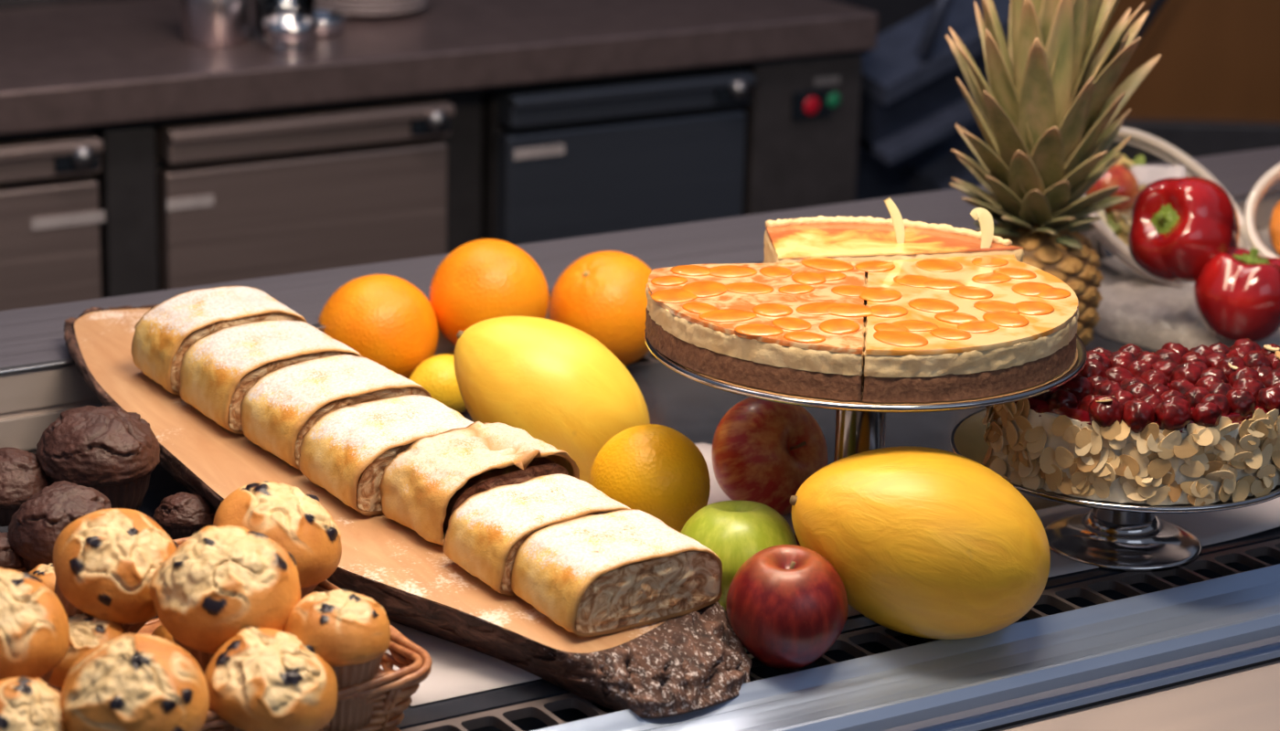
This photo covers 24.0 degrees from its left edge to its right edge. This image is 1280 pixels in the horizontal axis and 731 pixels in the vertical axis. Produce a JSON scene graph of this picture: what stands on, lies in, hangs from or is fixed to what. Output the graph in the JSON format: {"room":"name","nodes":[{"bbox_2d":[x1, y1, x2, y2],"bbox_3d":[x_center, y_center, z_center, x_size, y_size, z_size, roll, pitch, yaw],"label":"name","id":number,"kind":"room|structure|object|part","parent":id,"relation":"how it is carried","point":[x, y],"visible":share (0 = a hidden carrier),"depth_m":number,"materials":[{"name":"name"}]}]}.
{"room":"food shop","nodes":[
{"label":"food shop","id":0,"kind":"room"},
{"bbox_2d":[833,0,936,35],"bbox_3d":[-0.328,-1.419,4.817,7.700,3.000,0.100,-9,20,-30],"label":"wall","id":1,"kind":"structure","parent":0,"point":[890,13],"depth_m":5.51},
{"bbox_3d":[1.177,0.811,2.871,7.700,0.050,7.000,-9,20,-30],"label":"floor","id":2,"kind":"structure","parent":0,"visible":0},
{"bbox_2d":[0,129,105,311],"bbox_3d":[-0.898,0.123,3.384,0.415,0.862,0.636,-9,20,-30],"label":"drawer","id":3,"kind":"object","parent":2,"relation":"on","point":[50,217],"visible":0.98,"depth_m":3.12,"materials":[{"name":"wood"}]},
{"bbox_3d":[-0.739,-0.195,3.032,0.408,0.038,0.045,-9,20,-30],"label":"handle rail","id":4,"kind":"part","parent":3,"relation":"part of","materials":[{"name":"brown metal"}]},
{"bbox_3d":[-0.572,-0.215,3.102,0.024,0.024,0.014,-9,20,-30],"label":"knob","id":5,"kind":"part","parent":3,"relation":"part of","materials":[{"name":"grey metal"}]},
{"bbox_2d":[0,0,877,138],"bbox_3d":[-1.000,-0.307,3.195,2.615,0.052,0.650,-9,20,-30],"label":"countertop","id":6,"kind":"structure","parent":3,"relation":"on","point":[68,68],"depth_m":3.34,"materials":[{"name":"wood"}]},
{"bbox_2d":[0,0,114,9],"bbox_3d":[-0.908,-0.471,3.455,0.880,0.115,0.200,-9,20,-30],"label":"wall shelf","id":7,"kind":"object","parent":6,"relation":"on","point":[4,4],"visible":1,"depth_m":3.48,"materials":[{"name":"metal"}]},
{"bbox_2d":[179,0,250,46],"bbox_3d":[-0.465,-0.420,3.301,0.090,0.130,0.090,-9,20,-30],"label":"metal cup","id":8,"kind":"object","parent":6,"relation":"on","point":[216,23],"visible":1,"depth_m":3.28,"materials":[{"name":"silver metal"}]},
{"bbox_2d":[254,0,315,44],"bbox_3d":[-0.390,-0.406,3.311,0.072,0.100,0.072,-9,20,-30],"label":"drinking glass","id":9,"kind":"object","parent":6,"relation":"on","point":[287,11],"visible":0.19,"depth_m":3.29,"materials":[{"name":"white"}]},
{"bbox_2d":[262,15,317,54],"bbox_3d":[-0.379,-0.358,3.268,0.060,0.034,0.060,-9,20,-30],"label":"creamer","id":10,"kind":"object","parent":6,"relation":"on","point":[293,38],"visible":1,"depth_m":3.25,"materials":[{"name":"silver metal"}]},
{"bbox_2d":[313,10,347,36],"bbox_3d":[-0.358,-0.382,3.373,0.062,0.020,0.062,-9,20,-30],"label":"metal dish","id":11,"kind":"object","parent":6,"relation":"on","point":[329,23],"visible":0.61,"depth_m":3.36,"materials":[{"name":"silver metal"}]},
{"bbox_2d":[315,0,426,18],"bbox_3d":[-0.319,-0.418,3.510,0.142,0.012,0.142,-9,20,-30],"label":"plate","id":12,"kind":"object","parent":6,"relation":"on","point":[363,15],"visible":0.43,"depth_m":3.46,"materials":[{"name":"grey ceramic"}]},
{"bbox_2d":[315,0,425,11],"bbox_3d":[-0.319,-0.424,3.507,0.142,0.012,0.142,-9,20,-30],"label":"plate","id":13,"kind":"object","parent":12,"relation":"on","point":[322,3],"visible":0.62,"depth_m":3.45,"materials":[{"name":"grey ceramic"}]},
{"bbox_2d":[322,0,414,6],"bbox_3d":[-0.317,-0.430,3.505,0.142,0.012,0.142,-9,20,-30],"label":"plate","id":14,"kind":"object","parent":13,"relation":"on","point":[391,3],"visible":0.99,"depth_m":3.45,"materials":[{"name":"grey ceramic"}]},
{"bbox_2d":[344,0,391,1],"bbox_3d":[-0.318,-0.436,3.504,0.142,0.012,0.142,-9,20,-30],"label":"plate","id":15,"kind":"object","parent":14,"relation":"on","point":[345,0],"visible":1,"depth_m":3.46,"materials":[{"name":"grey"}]},
{"bbox_2d":[90,124,158,298],"bbox_3d":[-0.622,0.126,3.397,0.056,0.862,0.304,-9,20,-30],"label":"cabinet frame","id":16,"kind":"object","parent":2,"relation":"on","point":[126,177],"visible":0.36,"depth_m":3.17,"materials":[{"name":"metal"}]},
{"bbox_2d":[149,96,454,290],"bbox_3d":[-0.517,0.063,3.610,0.341,0.862,0.636,-9,20,-30],"label":"drawer","id":17,"kind":"object","parent":2,"relation":"on","point":[240,197],"visible":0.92,"depth_m":3.26,"materials":[{"name":"wood"}]},
{"bbox_3d":[-0.358,-0.254,3.259,0.335,0.038,0.045,-9,20,-30],"label":"handle rail","id":18,"kind":"part","parent":17,"relation":"part of","materials":[{"name":"brown metal"}]},
{"bbox_3d":[-0.222,-0.269,3.310,0.024,0.024,0.014,-9,20,-30],"label":"knob","id":19,"kind":"part","parent":17,"relation":"part of","materials":[{"name":"grey metal"}]},
{"bbox_2d":[437,91,481,254],"bbox_3d":[-0.281,0.067,3.619,0.052,0.862,0.270,-9,20,-30],"label":"cabinet frame","id":20,"kind":"object","parent":2,"relation":"on","point":[464,143],"visible":0.02,"depth_m":3.41,"materials":[{"name":"metal"}]},
{"bbox_2d":[480,66,755,245],"bbox_3d":[-0.173,0.010,3.815,0.328,0.862,0.636,-9,20,-30],"label":"drawer","id":21,"kind":"object","parent":2,"relation":"on","point":[561,161],"visible":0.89,"depth_m":3.46,"materials":[{"name":"metal"}]},
{"bbox_3d":[-0.013,-0.308,3.464,0.322,0.038,0.045,-9,20,-30],"label":"handle rail","id":22,"kind":"part","parent":21,"relation":"part of","materials":[{"name":"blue metal"}]},
{"bbox_3d":[0.117,-0.322,3.511,0.024,0.024,0.014,-9,20,-30],"label":"knob","id":23,"kind":"part","parent":21,"relation":"part of","materials":[{"name":"grey metal"}]},
{"bbox_2d":[0,146,1279,730],"bbox_3d":[0.200,0.463,2.202,2.150,0.956,0.880,-9,20,-30],"label":"display counter","id":24,"kind":"object","parent":2,"relation":"on","point":[1195,646],"visible":0.26,"depth_m":1.80,"materials":[{"name":"metal"}]},
{"bbox_2d":[0,447,52,526],"bbox_3d":[-0.385,0.073,1.832,0.056,0.044,0.056,-6,18,-22],"label":"muffin","id":25,"kind":"object","parent":24,"relation":"on","point":[21,475],"visible":0.72,"depth_m":1.81,"materials":[{"name":"brown food"}]},
{"bbox_2d":[0,508,19,526],"bbox_3d":[-0.384,0.087,1.836,0.049,0.013,0.049,-4,13,-17],"label":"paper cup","id":26,"kind":"object","parent":25,"relation":"on","point":[5,514],"depth_m":1.81,"materials":[{"name":"brown paper"}]},
{"bbox_2d":[35,405,159,510],"bbox_3d":[-0.330,0.057,1.841,0.075,0.063,0.074,-6,18,-23],"label":"muffin","id":27,"kind":"object","parent":24,"relation":"on","point":[113,452],"visible":0.91,"depth_m":1.82,"materials":[{"name":"brown food"}]},
{"bbox_2d":[50,473,150,510],"bbox_3d":[-0.331,0.073,1.848,0.065,0.025,0.065,-5,23,-19],"label":"paper cup","id":28,"kind":"object","parent":27,"relation":"on","point":[125,491],"depth_m":1.82,"materials":[{"name":"brown paper"}]},
{"bbox_2d":[152,492,216,540],"bbox_3d":[-0.276,0.093,1.838,0.041,0.033,0.039,2,17,0],"label":"muffin","id":29,"kind":"object","parent":24,"relation":"on","point":[180,515],"visible":0.77,"depth_m":1.82,"materials":[{"name":"brown food"}]},
{"bbox_2d":[162,528,201,540],"bbox_3d":[-0.276,0.102,1.838,0.035,0.007,0.035,0,0,-5],"label":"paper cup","id":30,"kind":"object","parent":29,"relation":"on","point":[174,533],"depth_m":1.82,"materials":[{"name":"brown"}]},
{"bbox_2d":[15,536,432,730],"bbox_3d":[-0.321,0.171,1.591,0.371,0.046,0.243,-9,20,-30],"label":"wicker basket","id":31,"kind":"object","parent":24,"relation":"on","point":[390,691],"visible":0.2,"depth_m":1.58,"materials":[{"name":"brown wicker"}]},
{"bbox_2d":[0,533,24,570],"bbox_3d":[-0.363,0.111,1.709,0.039,0.034,0.038,11,19,28],"label":"muffin","id":32,"kind":"object","parent":31,"relation":"in","point":[9,560],"visible":0.39,"depth_m":1.69,"materials":[{"name":"brown food"}]},
{"bbox_2d":[0,676,65,730],"bbox_3d":[-0.306,0.183,1.472,0.059,0.061,0.055,5,17,11],"label":"muffin","id":33,"kind":"object","parent":31,"relation":"in","point":[26,704],"visible":0.97,"depth_m":1.46,"materials":[{"name":"brown food"}]},
{"bbox_2d":[0,567,69,684],"bbox_3d":[-0.324,0.143,1.532,0.069,0.076,0.070,5,17,13],"label":"muffin","id":34,"kind":"object","parent":31,"relation":"in","point":[35,627],"visible":0.92,"depth_m":1.51,"materials":[{"name":"brown food"}]},
{"bbox_2d":[40,670,53,684],"bbox_3d":[-0.329,0.153,1.544,0.062,0.032,0.062,-7,43,-26],"label":"paper cup","id":35,"kind":"object","parent":34,"relation":"on","point":[45,675],"depth_m":1.53,"materials":[{"name":"brown paper"}]},
{"bbox_2d":[27,564,55,592],"bbox_3d":[-0.321,0.124,1.655,0.038,0.030,0.037,8,18,22],"label":"muffin","id":36,"kind":"object","parent":31,"relation":"in","point":[46,573],"visible":0.11,"depth_m":1.64,"materials":[{"name":"brown food"}]},
{"bbox_2d":[7,480,111,571],"bbox_3d":[-0.325,0.095,1.710,0.063,0.055,0.062,11,19,28],"label":"muffin","id":37,"kind":"object","parent":31,"relation":"in","point":[34,529],"visible":0.56,"depth_m":1.69,"materials":[{"name":"brown food"}]},
{"bbox_2d":[22,558,38,571],"bbox_3d":[-0.327,0.109,1.716,0.055,0.018,0.054,-7,30,-27],"label":"paper cup","id":38,"kind":"object","parent":37,"relation":"on","point":[30,564],"depth_m":1.69,"materials":[{"name":"brown"}]},
{"bbox_2d":[48,613,126,691],"bbox_3d":[-0.293,0.152,1.592,0.047,0.042,0.048,-1,17,-7],"label":"muffin","id":39,"kind":"object","parent":31,"relation":"in","point":[86,633],"visible":0.3,"depth_m":1.58,"materials":[{"name":"brown food"}]},
{"bbox_2d":[53,508,178,634],"bbox_3d":[-0.280,0.114,1.614,0.069,0.076,0.074,-5,18,-20],"label":"muffin","id":40,"kind":"object","parent":31,"relation":"in","point":[106,562],"visible":0.89,"depth_m":1.58,"materials":[{"name":"brown food"}]},
{"bbox_2d":[53,579,149,634],"bbox_3d":[-0.287,0.122,1.623,0.061,0.031,0.061,-12,57,-38],"label":"paper cup","id":41,"kind":"object","parent":40,"relation":"on","point":[73,603],"depth_m":1.59,"materials":[{"name":"brown"}]},
{"bbox_2d":[59,633,209,730],"bbox_3d":[-0.248,0.173,1.483,0.072,0.079,0.072,13,20,33],"label":"muffin","id":42,"kind":"object","parent":31,"relation":"in","point":[127,682],"visible":1,"depth_m":1.46,"materials":[{"name":"brown food"}]},
{"bbox_2d":[150,624,174,643],"bbox_3d":[-0.245,0.153,1.637,0.045,0.037,0.043,9,19,24],"label":"muffin","id":43,"kind":"object","parent":31,"relation":"in","point":[160,632],"visible":0.02,"depth_m":1.62,"materials":[{"name":"brown food"}]},
{"bbox_2d":[149,525,300,675],"bbox_3d":[-0.217,0.127,1.578,0.075,0.082,0.078,-14,23,-41],"label":"muffin","id":44,"kind":"object","parent":31,"relation":"in","point":[221,581],"visible":0.91,"depth_m":1.55,"materials":[{"name":"beige food"}]},
{"bbox_2d":[172,637,214,675],"bbox_3d":[-0.218,0.136,1.591,0.066,0.034,0.066,-2,49,-11],"label":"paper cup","id":45,"kind":"object","parent":44,"relation":"on","point":[203,653],"depth_m":1.56,"materials":[{"name":"brown paper"}]},
{"bbox_2d":[204,627,337,730],"bbox_3d":[-0.188,0.167,1.538,0.067,0.062,0.068,5,17,10],"label":"muffin","id":46,"kind":"object","parent":31,"relation":"in","point":[260,679],"visible":0.98,"depth_m":1.52,"materials":[{"name":"beige food"}]},
{"bbox_2d":[223,724,243,730],"bbox_3d":[-0.192,0.177,1.546,0.061,0.020,0.060,-11,43,-36],"label":"paper cup","id":47,"kind":"object","parent":46,"relation":"on","point":[229,727],"depth_m":1.52,"materials":[{"name":"brown paper"}]},
{"bbox_2d":[213,480,341,599],"bbox_3d":[-0.203,0.104,1.676,0.074,0.080,0.072,0,17,-6],"label":"muffin","id":48,"kind":"object","parent":31,"relation":"in","point":[295,520],"visible":0.6,"depth_m":1.65,"materials":[{"name":"baked muffin dough"},{"name":"blueberries"},{"name":"paper"}]},
{"bbox_2d":[300,584,318,599],"bbox_3d":[-0.211,0.116,1.685,0.064,0.033,0.064,36,29,18],"label":"paper cup","id":49,"kind":"object","parent":48,"relation":"on","point":[305,589],"depth_m":1.67,"materials":[{"name":"brown"}]},
{"bbox_2d":[283,589,390,730],"bbox_3d":[-0.158,0.152,1.570,0.057,0.070,0.057,16,22,40],"label":"muffin","id":50,"kind":"object","parent":31,"relation":"in","point":[349,631],"visible":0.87,"depth_m":1.55,"materials":[{"name":"baked muffin dough"},{"name":"blueberries"},{"name":"paper"}]},
{"bbox_3d":[-0.158,0.137,1.566,0.058,0.038,0.057,11,19,21],"label":"crown","id":51,"kind":"part","parent":50,"relation":"part of","materials":[{"name":"food"}]},
{"bbox_2d":[323,654,383,730],"bbox_3d":[-0.159,0.165,1.575,0.050,0.040,0.050,11,19,21],"label":"paper cup","id":52,"kind":"object","parent":50,"relation":"on","point":[350,670],"depth_m":1.56,"materials":[{"name":"brown paper"}]},
{"bbox_2d":[318,274,438,379],"bbox_3d":[-0.188,-0.022,2.164,0.088,0.087,0.086,-3,18,-15],"label":"orange","id":53,"kind":"object","parent":24,"relation":"on","point":[386,319],"visible":0.65,"depth_m":2.13,"materials":[{"name":"orange food"}]},
{"bbox_2d":[409,354,466,413],"bbox_3d":[-0.138,0.014,2.124,0.047,0.044,0.048,6,18,14],"label":"lemon","id":54,"kind":"object","parent":24,"relation":"on","point":[436,374],"visible":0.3,"depth_m":2.10,"materials":[{"name":"yellow food"}]},
{"bbox_2d":[429,238,548,345],"bbox_3d":[-0.109,-0.049,2.186,0.086,0.085,0.084,1,17,-3],"label":"orange","id":55,"kind":"object","parent":24,"relation":"on","point":[478,281],"visible":0.7,"depth_m":2.15,"materials":[{"name":"orange food"}]},
{"bbox_2d":[548,251,651,365],"bbox_3d":[-0.024,-0.042,2.240,0.088,0.087,0.088,0,17,-3],"label":"orange","id":56,"kind":"object","parent":24,"relation":"on","point":[602,295],"visible":0.72,"depth_m":2.21,"materials":[{"name":"orange food"}]},
{"bbox_2d":[725,544,848,670],"bbox_3d":[0.083,0.137,1.699,0.069,0.068,0.069,0,17,-4],"label":"apple","id":57,"kind":"object","parent":24,"relation":"on","point":[787,605],"visible":1,"depth_m":1.67,"materials":[{"name":"red food"}]},
{"bbox_2d":[379,443,1279,706],"bbox_3d":[0.182,0.076,1.984,0.900,0.022,0.322,-9,20,-30],"label":"paper liner","id":58,"kind":"object","parent":24,"relation":"on","point":[456,670],"visible":0.21,"depth_m":1.79,"materials":[{"name":"white paper"}]},
{"bbox_2d":[64,304,751,718],"bbox_3d":[-0.176,0.073,1.873,0.202,0.075,0.656,-13,22,-38],"label":"serving board","id":59,"kind":"object","parent":58,"relation":"on","point":[695,661],"visible":0.52,"depth_m":1.71,"materials":[{"name":"brown wood"}]},
{"bbox_2d":[130,286,307,395],"bbox_3d":[-0.274,-0.018,1.985,0.110,0.056,0.064,-9,20,-30],"label":"slice","id":60,"kind":"object","parent":59,"relation":"on","point":[165,333],"visible":0.48,"depth_m":1.96,"materials":[{"name":"beige food"}]},
{"bbox_2d":[179,320,362,435],"bbox_3d":[-0.234,0.005,1.936,0.107,0.054,0.071,-11,21,-35],"label":"slice","id":61,"kind":"object","parent":59,"relation":"on","point":[217,371],"visible":0.6,"depth_m":1.91,"materials":[{"name":"beige food"}]},
{"bbox_2d":[240,354,431,470],"bbox_3d":[-0.189,0.027,1.887,0.108,0.052,0.069,-12,22,-37],"label":"slice","id":62,"kind":"object","parent":59,"relation":"on","point":[281,408],"visible":0.55,"depth_m":1.86,"materials":[{"name":"beige food"}]},
{"bbox_2d":[298,394,473,515],"bbox_3d":[-0.145,0.052,1.832,0.106,0.050,0.071,-11,21,-35],"label":"slice","id":63,"kind":"object","parent":59,"relation":"on","point":[346,453],"visible":0.59,"depth_m":1.81,"materials":[{"name":"beige food"}]},
{"bbox_2d":[379,421,579,546],"bbox_3d":[-0.094,0.068,1.794,0.111,0.053,0.063,-13,22,-40],"label":"slice","id":64,"kind":"object","parent":59,"relation":"on","point":[421,487],"visible":0.56,"depth_m":1.77,"materials":[{"name":"beige food"}]},
{"bbox_2d":[442,473,631,596],"bbox_3d":[-0.054,0.095,1.737,0.105,0.046,0.063,-11,21,-36],"label":"slice","id":65,"kind":"object","parent":59,"relation":"on","point":[484,535],"visible":0.65,"depth_m":1.72,"materials":[{"name":"beige food"}]},
{"bbox_2d":[510,509,722,637],"bbox_3d":[-0.013,0.114,1.696,0.106,0.046,0.068,-11,21,-35],"label":"slice","id":66,"kind":"object","parent":59,"relation":"on","point":[619,570],"visible":1,"depth_m":1.68,"materials":[{"name":"beige food"}]},
{"bbox_2d":[453,316,650,483],"bbox_3d":[-0.058,0.024,1.980,0.129,0.113,0.099,1,17,-3],"label":"melon","id":67,"kind":"object","parent":58,"relation":"on","point":[550,380],"visible":0.63,"depth_m":1.94,"materials":[{"name":"yellow food"}]},
{"bbox_2d":[589,424,710,533],"bbox_3d":[0.006,0.074,1.886,0.075,0.075,0.072,1,17,0],"label":"orange","id":68,"kind":"object","parent":58,"relation":"on","point":[655,470],"visible":0.73,"depth_m":1.86,"materials":[{"name":"orange food"}]},
{"bbox_2d":[680,501,797,611],"bbox_3d":[0.057,0.113,1.783,0.072,0.064,0.072,-1,17,-7],"label":"apple","id":69,"kind":"object","parent":58,"relation":"on","point":[735,531],"visible":0.59,"depth_m":1.76,"materials":[{"name":"green food"}]},
{"bbox_2d":[711,397,827,515],"bbox_3d":[0.084,0.058,1.944,0.075,0.077,0.075,1,17,-2],"label":"apple","id":70,"kind":"object","parent":58,"relation":"on","point":[762,452],"visible":0.9,"depth_m":1.92,"materials":[{"name":"red food"}]},
{"bbox_2d":[644,332,1087,546],"bbox_3d":[0.135,0.051,1.860,0.269,0.141,0.269,-9,20,-30],"label":"cake stand","id":71,"kind":"object","parent":58,"relation":"on","point":[859,428],"visible":0.23,"depth_m":1.77,"materials":[{"name":"silver metal"}]},
{"bbox_3d":[0.137,-0.014,1.840,0.269,0.005,0.269,-9,20,-30],"label":"plate","id":72,"kind":"part","parent":71,"relation":"part of","materials":[{"name":"silver metal"}]},
{"bbox_2d":[672,347,1077,405],"bbox_3d":[0.137,-0.015,1.840,0.264,0.001,0.264,-9,20,-30],"label":"card","id":73,"kind":"object","parent":71,"relation":"on","point":[1076,353],"visible":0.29,"depth_m":1.73,"materials":[{"name":"gold metal"}]},
{"bbox_2d":[644,257,872,401],"bbox_3d":[0.073,-0.026,1.807,0.140,0.034,0.199,1,17,-1],"label":"cheesecake piece","id":74,"kind":"object","parent":73,"relation":"on","point":[792,328],"visible":0.99,"depth_m":1.77,"materials":[{"name":"orange food"}]},
{"bbox_2d":[762,215,1023,263],"bbox_3d":[0.156,-0.070,1.949,0.164,0.039,0.086,-3,17,-13],"label":"cheesecake piece","id":75,"kind":"object","parent":73,"relation":"on","point":[845,239],"visible":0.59,"depth_m":1.93,"materials":[{"name":"food"}]},
{"bbox_2d":[884,197,904,243],"bbox_3d":[0.163,-0.093,1.929,0.018,0.030,0.008,16,22,39],"label":"chocolate curl","id":76,"kind":"object","parent":75,"relation":"on","point":[895,215],"visible":1,"depth_m":1.93,"materials":[{"name":"beige food"}]},
{"bbox_2d":[970,207,993,248],"bbox_3d":[0.218,-0.087,1.923,0.016,0.026,0.010,2,17,3],"label":"chocolate curl","id":77,"kind":"object","parent":75,"relation":"on","point":[985,218],"visible":1,"depth_m":1.92,"materials":[{"name":"beige food"}]},
{"bbox_2d":[854,254,1078,403],"bbox_3d":[0.198,-0.026,1.819,0.135,0.034,0.226,2,17,2],"label":"cheesecake piece","id":78,"kind":"object","parent":73,"relation":"on","point":[949,328],"visible":0.99,"depth_m":1.76,"materials":[{"name":"orange food"}]},
{"bbox_2d":[949,407,1279,572],"bbox_3d":[0.306,0.082,1.904,0.223,0.064,0.223,-9,20,-30],"label":"cake stand","id":79,"kind":"object","parent":58,"relation":"on","point":[1112,536],"visible":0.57,"depth_m":1.89,"materials":[{"name":"silver metal"}]},
{"bbox_3d":[0.307,0.054,1.896,0.223,0.005,0.223,-9,20,-30],"label":"plate","id":80,"kind":"part","parent":79,"relation":"part of","materials":[{"name":"silver metal"}]},
{"bbox_2d":[982,338,1279,506],"bbox_3d":[0.330,0.033,1.855,0.215,0.071,0.144,-12,22,-38],"label":"cake","id":81,"kind":"object","parent":79,"relation":"on","point":[1174,424],"visible":0.94,"depth_m":1.80,"materials":[{"name":"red food"}]},
{"bbox_2d":[401,539,1279,730],"bbox_3d":[0.343,0.131,1.868,2.142,0.006,0.042,-9,20,-30],"label":"vent","id":82,"kind":"object","parent":24,"relation":"attached to","point":[865,650],"depth_m":1.75,"materials":[{"name":"metal"}]},
{"bbox_3d":[0.368,0.156,1.839,2.150,0.044,0.046,-9,20,-30],"label":"rail","id":83,"kind":"part","parent":24,"relation":"part of","materials":[{"name":"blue metal"}]},
{"bbox_2d":[789,447,1050,639],"bbox_3d":[0.161,0.102,1.744,0.153,0.112,0.108,1,17,-1],"label":"melon","id":84,"kind":"object","parent":24,"relation":"on","point":[922,542],"visible":0.97,"depth_m":1.70,"materials":[{"name":"yellow food"}]},
{"bbox_2d":[945,0,1161,345],"bbox_3d":[0.305,-0.157,2.240,0.161,0.326,0.164,1,17,-2],"label":"pineapple","id":85,"kind":"object","parent":24,"relation":"on","point":[1045,115],"visible":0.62,"depth_m":2.21,"materials":[{"name":"green plant"}]},
{"bbox_3d":[0.391,0.556,1.905,2.150,0.762,0.150,-9,20,-30],"label":"panel","id":86,"kind":"part","parent":24,"relation":"part of","materials":[{"name":"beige metal"}]},
{"bbox_2d":[1092,226,1279,351],"bbox_3d":[0.493,-0.087,2.530,0.238,0.030,0.535,6,18,14],"label":"cloth","id":87,"kind":"object","parent":24,"relation":"on","point":[1136,312],"visible":0.09,"depth_m":2.35,"materials":[{"name":"white fabric"}]},
{"bbox_2d":[1077,126,1252,287],"bbox_3d":[0.427,-0.123,2.470,0.176,0.125,0.155,-5,18,-20],"label":"basket","id":88,"kind":"object","parent":87,"relation":"on","point":[1113,252],"visible":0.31,"depth_m":2.43,"materials":[{"name":"beige ceramic"}]},
{"bbox_2d":[1085,164,1140,213],"bbox_3d":[0.383,-0.143,2.457,0.049,0.042,0.049,-9,20,-30],"label":"fruit","id":89,"kind":"object","parent":88,"relation":"in","point":[1122,176],"visible":0.55,"depth_m":2.44,"materials":[{"name":"red food"}]},
{"bbox_2d":[1096,152,1146,246],"bbox_3d":[0.420,-0.121,2.475,0.109,0.092,0.141,9,18,23],"label":"salad leaves","id":90,"kind":"object","parent":88,"relation":"in","point":[1119,222],"visible":0.09,"depth_m":2.44,"materials":[{"name":"green plant"}]},
{"bbox_2d":[1130,165,1186,185],"bbox_3d":[0.424,-0.155,2.462,0.045,0.014,0.022,0,17,-5],"label":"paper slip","id":91,"kind":"object","parent":88,"relation":"in","point":[1146,175],"visible":0.74,"depth_m":2.46,"materials":[{"name":"white paper"}]},
{"bbox_2d":[1128,176,1239,284],"bbox_3d":[0.412,-0.103,2.280,0.082,0.084,0.087,15,21,37],"label":"bell pepper","id":92,"kind":"object","parent":87,"relation":"on","point":[1178,226],"visible":0.91,"depth_m":2.25,"materials":[{"name":"red food"}]},
{"bbox_3d":[0.393,-0.110,2.256,0.030,0.032,0.014,18,-2,44],"label":"green stem","id":93,"kind":"part","parent":92,"relation":"part of","materials":[{"name":"green plant"}]},
{"bbox_2d":[1193,247,1279,342],"bbox_3d":[0.453,-0.053,2.257,0.074,0.071,0.075,11,19,27],"label":"bell pepper","id":94,"kind":"object","parent":87,"relation":"on","point":[1237,293],"visible":0.98,"depth_m":2.23,"materials":[{"name":"red food"}]},
{"bbox_3d":[0.457,-0.081,2.251,0.029,0.013,0.028,6,16,-13],"label":"green stem","id":95,"kind":"part","parent":94,"relation":"part of","materials":[{"name":"green plant"}]},
{"bbox_2d":[1243,163,1279,258],"bbox_3d":[0.553,-0.122,2.471,0.108,0.095,0.104,-1,17,-9],"label":"glass bowl","id":96,"kind":"object","parent":87,"relation":"on","point":[1272,176],"visible":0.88,"depth_m":2.49,"materials":[{"name":"beige"}]},
{"bbox_2d":[1269,202,1279,255],"bbox_3d":[0.560,-0.115,2.484,0.083,0.065,0.065,16,22,40],"label":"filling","id":97,"kind":"object","parent":96,"relation":"in","point":[1274,222],"visible":1,"depth_m":2.49,"materials":[{"name":"orange food"}]},
{"bbox_2d":[736,53,862,215],"bbox_3d":[0.048,-0.021,3.929,0.154,0.866,0.566,-9,20,-30],"label":"control panel","id":98,"kind":"object","parent":2,"relation":"on","point":[803,116],"visible":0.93,"depth_m":3.60,"materials":[{"name":"grey metal"}]},
{"bbox_3d":[0.223,-0.340,3.600,0.036,0.010,0.002,-9,20,-30],"label":"label plate","id":99,"kind":"part","parent":98,"relation":"part of","materials":[{"name":"grey metal"}]},
{"bbox_2d":[855,0,1010,201],"bbox_3d":[0.471,-0.200,3.972,0.620,1.204,0.345,-9,20,-30],"label":"machine","id":100,"kind":"object","parent":2,"relation":"on","point":[912,101],"visible":0.2,"depth_m":3.69,"materials":[{"name":"blue metal"}]},
{"bbox_3d":[0.541,-0.413,3.798,0.620,0.245,0.100,-9,20,-30],"label":"slanted panel","id":101,"kind":"part","parent":100,"relation":"part of","materials":[{"name":"metal"}]},
{"bbox_3d":[0.536,-0.499,3.785,0.620,0.277,0.100,-9,20,-30],"label":"slanted panel","id":102,"kind":"part","parent":100,"relation":"part of","materials":[{"name":"blue metal"}]},
{"bbox_2d":[906,119,989,193],"bbox_3d":[0.523,-0.317,3.835,0.400,0.190,0.100,-9,20,-30],"label":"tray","id":103,"kind":"object","parent":100,"relation":"on","point":[932,167],"depth_m":3.76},
{"bbox_2d":[1133,0,1167,40],"bbox_3d":[0.302,0.030,3.600,0.731,0.980,0.014,-6,19,-23],"label":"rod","id":104,"kind":"object","parent":2,"relation":"on","point":[1157,5],"visible":0.02,"depth_m":3.59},
{"bbox_2d":[1093,0,1279,163],"bbox_3d":[0.966,-0.614,3.662,0.811,2.200,0.070,1,17,0],"label":"wall","id":105,"kind":"structure","parent":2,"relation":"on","point":[1213,89],"depth_m":3.73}
]}

